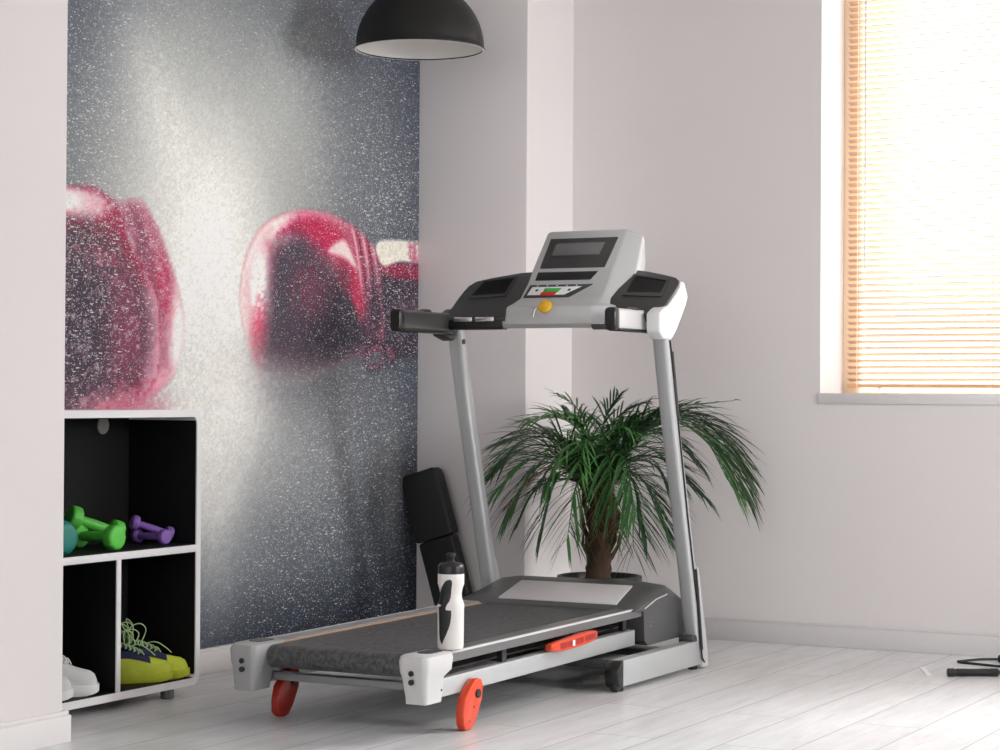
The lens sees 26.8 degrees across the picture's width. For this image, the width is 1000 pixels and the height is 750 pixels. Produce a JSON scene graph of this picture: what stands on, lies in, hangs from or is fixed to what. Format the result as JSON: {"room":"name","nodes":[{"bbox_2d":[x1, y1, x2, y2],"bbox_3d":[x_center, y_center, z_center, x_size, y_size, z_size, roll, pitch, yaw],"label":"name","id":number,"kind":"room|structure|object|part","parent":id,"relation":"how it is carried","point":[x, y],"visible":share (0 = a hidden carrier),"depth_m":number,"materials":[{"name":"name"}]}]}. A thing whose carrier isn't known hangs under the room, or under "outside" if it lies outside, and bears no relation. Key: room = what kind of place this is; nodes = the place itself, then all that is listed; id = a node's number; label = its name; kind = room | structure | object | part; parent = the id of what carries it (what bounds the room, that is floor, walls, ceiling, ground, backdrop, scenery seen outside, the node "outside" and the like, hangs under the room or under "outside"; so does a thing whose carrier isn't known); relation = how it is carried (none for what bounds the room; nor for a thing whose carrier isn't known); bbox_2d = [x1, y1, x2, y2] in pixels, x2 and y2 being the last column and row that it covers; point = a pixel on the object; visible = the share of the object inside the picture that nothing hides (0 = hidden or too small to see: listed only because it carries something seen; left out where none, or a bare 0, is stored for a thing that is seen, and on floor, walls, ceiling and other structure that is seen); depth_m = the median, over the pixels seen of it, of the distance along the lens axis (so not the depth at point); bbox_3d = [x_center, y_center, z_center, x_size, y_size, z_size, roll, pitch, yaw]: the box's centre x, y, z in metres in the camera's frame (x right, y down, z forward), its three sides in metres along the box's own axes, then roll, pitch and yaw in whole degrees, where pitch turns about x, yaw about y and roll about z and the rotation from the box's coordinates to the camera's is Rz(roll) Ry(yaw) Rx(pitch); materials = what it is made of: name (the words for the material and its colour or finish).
{"room":"home gym","nodes":[
{"label":"home gym","id":0,"kind":"room"},
{"bbox_2d":[0,0,67,722],"bbox_3d":[-2.571,-0.619,2.656,0.622,2.900,5.505,0,-1,28],"label":"wall","id":1,"kind":"structure","parent":0,"point":[33,33],"depth_m":4.84,"materials":[{"name":"white paint"}]},
{"bbox_2d":[0,644,232,749],"bbox_3d":[-1.931,0.808,3.651,0.436,0.074,7.895,0,-1,28],"label":"baseboard","id":2,"kind":"structure","parent":1,"relation":"attached to","point":[37,732],"depth_m":4.87,"materials":[{"name":"white paint"}]},
{"bbox_2d":[200,632,294,649],"bbox_3d":[-0.950,-0.574,6.207,0.200,2.900,2.890,0,-1,28],"label":"wall","id":3,"kind":"structure","parent":0,"point":[294,632],"depth_m":6.23,"materials":[{"name":"white paint"}]},
{"bbox_2d":[64,0,419,648],"bbox_3d":[-0.832,-0.601,6.212,0.004,2.804,2.369,0,-1,28],"label":"print","id":4,"kind":"object","parent":3,"relation":"attached to","point":[242,179],"visible":0.74,"depth_m":6.40},
{"bbox_2d":[416,0,573,608],"bbox_3d":[-0.033,-0.556,7.501,0.622,2.900,0.655,0,-1,28],"label":"wall","id":5,"kind":"structure","parent":0,"point":[496,125],"depth_m":7.17,"materials":[{"name":"white paint"}]},
{"bbox_2d":[35,637,999,749],"bbox_3d":[0.825,0.900,2.463,6.822,0.100,8.750,0,-1,28],"label":"floor","id":6,"kind":"structure","parent":0,"point":[748,695],"depth_m":5.45,"materials":[{"name":"laminate"}]},
{"bbox_2d":[62,409,201,709],"bbox_3d":[-1.104,0.479,5.444,0.237,0.777,0.781,0,-1,28],"label":"shelf unit","id":7,"kind":"object","parent":6,"relation":"on","point":[120,464],"visible":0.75,"depth_m":5.72,"materials":[{"name":"white laminate"}]},
{"bbox_2d":[62,675,72,700],"bbox_3d":[-1.177,0.748,5.235,0.220,0.132,0.077,1,-1,-22],"label":"sneaker","id":8,"kind":"object","parent":7,"relation":"on","point":[67,690],"visible":0.02,"depth_m":5.24,"materials":[{"name":"white leather"}]},
{"bbox_2d":[63,520,77,554],"bbox_3d":[-1.160,0.410,5.318,0.187,0.089,0.089,0,-1,32],"label":"dumbbell","id":9,"kind":"object","parent":7,"relation":"on","point":[70,537],"visible":0.16,"depth_m":5.27,"materials":[{"name":"teal plastic"}]},
{"bbox_2d":[62,655,98,696],"bbox_3d":[-1.130,0.749,5.332,0.220,0.132,0.077,1,-1,-22],"label":"sneaker","id":10,"kind":"object","parent":7,"relation":"on","point":[83,682],"visible":0.24,"depth_m":5.33,"materials":[{"name":"white leather"}]},
{"bbox_2d":[64,505,125,531],"bbox_3d":[-1.069,0.396,5.537,0.166,0.106,0.066,1,-1,-35],"label":"dumbbell","id":11,"kind":"object","parent":7,"relation":"on","point":[73,514],"visible":0.48,"depth_m":5.51,"materials":[{"name":"green plastic"}]},
{"bbox_3d":[-1.069,0.396,5.537,0.100,0.029,0.029,23,-14,-33],"label":"handle","id":12,"kind":"part","parent":11,"relation":"part of","materials":[{"name":"green plastic"}]},
{"bbox_3d":[-1.204,0.464,5.497,0.007,0.724,0.761,0,-1,28],"label":"panel","id":13,"kind":"part","parent":7,"relation":"part of","materials":[{"name":"black laminate"}]},
{"bbox_2d":[75,525,125,549],"bbox_3d":[-1.056,0.422,5.481,0.160,0.064,0.066,0,-1,31],"label":"dumbbell","id":14,"kind":"object","parent":7,"relation":"on","point":[113,537],"visible":0.81,"depth_m":5.45,"materials":[{"name":"green plastic"}]},
{"bbox_3d":[-1.056,0.422,5.481,0.100,0.029,0.029,0,-1,31],"label":"handle","id":15,"kind":"part","parent":14,"relation":"part of","materials":[{"name":"green plastic"}]},
{"bbox_2d":[120,622,173,683],"bbox_3d":[-0.993,0.738,5.601,0.243,0.161,0.077,1,-1,-22],"label":"sneaker","id":16,"kind":"object","parent":7,"relation":"on","point":[136,667],"visible":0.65,"depth_m":5.59,"materials":[{"name":"yellow fabric"}]},
{"bbox_2d":[130,528,170,544],"bbox_3d":[-0.946,0.437,5.683,0.122,0.041,0.042,0,-1,34],"label":"dumbbell","id":17,"kind":"object","parent":7,"relation":"on","point":[163,537],"visible":1,"depth_m":5.67,"materials":[{"name":"purple plastic"}]},
{"bbox_3d":[-0.946,0.437,5.683,0.086,0.020,0.020,0,-1,34],"label":"handle","id":18,"kind":"part","parent":17,"relation":"part of","materials":[{"name":"purple plastic"}]},
{"bbox_2d":[129,515,174,539],"bbox_3d":[-0.947,0.416,5.706,0.125,0.074,0.043,1,-1,-25],"label":"dumbbell","id":19,"kind":"object","parent":7,"relation":"on","point":[135,521],"visible":0.74,"depth_m":5.69,"materials":[{"name":"purple plastic"}]},
{"bbox_3d":[-0.947,0.416,5.706,0.086,0.020,0.020,21,-9,-23],"label":"handle","id":20,"kind":"part","parent":19,"relation":"part of","materials":[{"name":"purple plastic"}]},
{"bbox_2d":[121,618,189,678],"bbox_3d":[-0.959,0.736,5.665,0.243,0.168,0.077,1,-1,-22],"label":"sneaker","id":21,"kind":"object","parent":7,"relation":"on","point":[179,665],"visible":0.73,"depth_m":5.66,"materials":[{"name":"yellow fabric"}]},
{"bbox_3d":[-0.895,0.856,5.651,0.036,0.030,0.036,0,-1,28],"label":"shelf leg","id":22,"kind":"part","parent":7,"relation":"part of","materials":[{"name":"grey metal"}]},
{"bbox_2d":[403,467,472,605],"bbox_3d":[-0.206,0.595,7.124,0.286,0.562,0.052,0,-1,28],"label":"bench","id":23,"kind":"object","parent":6,"relation":"on","point":[426,494],"visible":0.65,"depth_m":7.11,"materials":[{"name":"black leather"}]},
{"bbox_2d":[230,229,707,729],"bbox_3d":[-0.044,0.219,5.825,0.772,1.318,1.625,0,-1,28],"label":"treadmill","id":24,"kind":"object","parent":6,"relation":"on","point":[594,279],"visible":1,"depth_m":6.09,"materials":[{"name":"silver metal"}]},
{"bbox_3d":[-0.321,0.687,5.843,0.054,0.034,1.170,0,-1,28],"label":"rail","id":25,"kind":"part","parent":24,"relation":"part of","materials":[{"name":"grey plastic"}]},
{"bbox_2d":[419,309,430,311],"bbox_3d":[-0.225,-0.189,6.174,0.024,0.011,0.057,0,-1,28],"label":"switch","id":26,"kind":"object","parent":24,"relation":"attached to","point":[421,310],"depth_m":6.17,"materials":[{"name":"grey plastic"}]},
{"bbox_2d":[437,553,463,650],"bbox_3d":[-0.120,0.552,5.129,0.066,0.236,0.066,1,-1,-40],"label":"water bottle","id":27,"kind":"object","parent":24,"relation":"on","point":[450,607],"visible":1,"depth_m":5.10,"materials":[{"name":"white plastic"}]},
{"bbox_3d":[-0.106,-0.165,6.255,0.062,0.014,0.022,0,-1,28],"label":"pulse plate","id":28,"kind":"part","parent":24,"relation":"part of","materials":[{"name":"silver metal"}]},
{"bbox_3d":[-0.042,-0.165,6.221,0.062,0.014,0.022,0,-1,28],"label":"pulse plate","id":29,"kind":"part","parent":24,"relation":"part of","materials":[{"name":"silver metal"}]},
{"bbox_2d":[472,278,513,295],"bbox_3d":[-0.019,-0.264,6.348,0.110,0.060,0.080,0,-1,28],"label":"tray","id":30,"kind":"object","parent":24,"relation":"on","point":[493,286],"depth_m":6.35,"materials":[{"name":"black plastic"}]},
{"bbox_3d":[0.118,0.687,5.614,0.060,0.034,1.170,0,-1,28],"label":"rail","id":31,"kind":"part","parent":24,"relation":"part of","materials":[{"name":"grey plastic"}]},
{"bbox_3d":[0.171,-0.246,6.180,0.210,0.042,0.040,0,-1,28],"label":"key panel","id":32,"kind":"part","parent":24,"relation":"part of","materials":[{"name":"grey plastic"}]},
{"bbox_3d":[0.202,0.649,6.270,0.394,0.044,0.166,0,-1,28],"label":"panel","id":33,"kind":"part","parent":24,"relation":"part of","materials":[{"name":"grey plastic"}]},
{"bbox_3d":[0.203,0.718,5.684,0.038,0.037,0.290,0,-1,28],"label":"release lever","id":34,"kind":"part","parent":24,"relation":"part of","materials":[{"name":"red plastic"}]},
{"bbox_3d":[0.214,0.706,6.347,0.586,0.170,0.380,0,-1,28],"label":"motor","id":35,"kind":"part","parent":24,"relation":"part of","materials":[{"name":"grey plastic"}]},
{"bbox_3d":[0.236,-0.362,6.246,0.224,0.096,0.074,0,-1,28],"label":"display panel","id":36,"kind":"part","parent":24,"relation":"part of","materials":[{"name":"grey plastic"}]},
{"bbox_2d":[627,276,665,291],"bbox_3d":[0.431,-0.262,6.110,0.114,0.059,0.078,0,-1,28],"label":"tray","id":37,"kind":"object","parent":24,"relation":"on","point":[634,283],"depth_m":6.11,"materials":[{"name":"black plastic"}]},
{"bbox_3d":[0.460,0.667,6.184,0.004,0.032,0.174,0,-1,27],"label":"edge trim","id":38,"kind":"part","parent":24,"relation":"part of","materials":[{"name":"grey plastic"}]},
{"bbox_3d":[0.458,0.833,6.094,0.040,0.073,0.570,0,-1,28],"label":"rail","id":39,"kind":"part","parent":24,"relation":"part of","materials":[{"name":"silver metal"}]},
{"bbox_2d":[463,386,771,580],"bbox_3d":[0.376,0.462,6.781,1.006,0.856,0.689,0,-1,0],"label":"potted palm","id":40,"kind":"object","parent":6,"relation":"on","point":[596,478],"visible":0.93,"depth_m":6.69,"materials":[{"name":"plant"}]},
{"bbox_2d":[919,667,931,675],"bbox_3d":[1.278,0.889,6.305,0.015,0.002,0.185,0,-1,5],"label":"tape strip","id":41,"kind":"object","parent":6,"relation":"on","point":[923,669],"visible":1,"depth_m":6.29,"materials":[{"name":"white plastic"}]},
{"bbox_2d":[946,655,999,676],"bbox_3d":[1.549,0.881,6.398,0.534,0.025,0.387,0,-1,-11],"label":"rope","id":42,"kind":"object","parent":6,"relation":"on","point":[951,672],"visible":1,"depth_m":6.19,"materials":[{"name":"black plastic"}]},
{"bbox_3d":[1.399,0.878,6.197,0.160,0.025,0.025,0,-1,-3],"label":"rope handle","id":43,"kind":"part","parent":42,"relation":"part of","materials":[{"name":"black plastic"}]},
{"bbox_3d":[1.627,0.886,6.413,0.377,0.016,0.387,0,-1,-11],"label":"cord","id":44,"kind":"part","parent":42,"relation":"part of","materials":[{"name":"black rubber"}]},
{"bbox_2d":[557,572,641,580],"bbox_3d":[0.321,0.768,6.788,0.274,0.243,0.274,0,-1,28],"label":"pot","id":45,"kind":"object","parent":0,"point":[585,575],"depth_m":6.77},
{"bbox_2d":[570,0,999,633],"bbox_3d":[3.075,-0.551,6.085,6.200,2.900,0.320,0,-1,28],"label":"wall","id":46,"kind":"structure","parent":0,"point":[711,132],"depth_m":7.06,"materials":[{"name":"white paint"}]},
{"bbox_2d":[704,617,999,657],"bbox_3d":[2.907,0.860,5.966,5.986,0.074,0.014,0,-1,28],"label":"baseboard","id":47,"kind":"structure","parent":46,"relation":"attached to","point":[745,630],"depth_m":6.87,"materials":[{"name":"white paint"}]},
{"bbox_2d":[818,0,999,404],"bbox_3d":[1.591,-0.727,6.844,1.055,1.650,0.296,0,-1,28],"label":"window","id":48,"kind":"structure","parent":46,"relation":"in","point":[849,395],"depth_m":7.15,"materials":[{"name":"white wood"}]},
{"bbox_3d":[1.578,0.080,6.821,1.055,0.036,0.261,0,-1,28],"label":"sill","id":49,"kind":"part","parent":48,"relation":"part of","materials":[{"name":"white paint"}]},
{"bbox_2d":[847,0,999,392],"bbox_3d":[1.619,-0.744,6.904,0.981,1.610,0.050,0,-1,28],"label":"window blind","id":50,"kind":"object","parent":48,"relation":"attached to","point":[866,2],"visible":1,"depth_m":7.01,"materials":[{"name":"brown wood"}]},
{"bbox_3d":[1.217,-0.732,7.119,0.002,1.549,0.029,0,-1,28],"label":"ladder cord","id":51,"kind":"part","parent":50,"relation":"part of","materials":[{"name":"white fabric"}]},
{"bbox_3d":[1.616,0.037,6.900,0.981,0.013,0.026,0,-1,28],"label":"rail","id":52,"kind":"part","parent":50,"relation":"part of","materials":[{"name":"brown wood"}]},
{"bbox_3d":[1.621,-0.732,6.908,0.002,1.549,0.029,0,-1,28],"label":"ladder cord","id":53,"kind":"part","parent":50,"relation":"part of","materials":[{"name":"white fabric"}]},
{"bbox_3d":[0.844,-2.100,2.493,6.822,0.100,8.750,0,-1,28],"label":"ceiling","id":54,"kind":"structure","parent":0,"visible":0},
{"bbox_2d":[354,0,484,60],"bbox_3d":[-0.244,-1.509,6.481,0.404,1.015,0.404,0,-1,28],"label":"pendant lamp","id":55,"kind":"object","parent":54,"relation":"hanging from","point":[416,30],"visible":1,"depth_m":6.34,"materials":[{"name":"black metal"}]}
]}

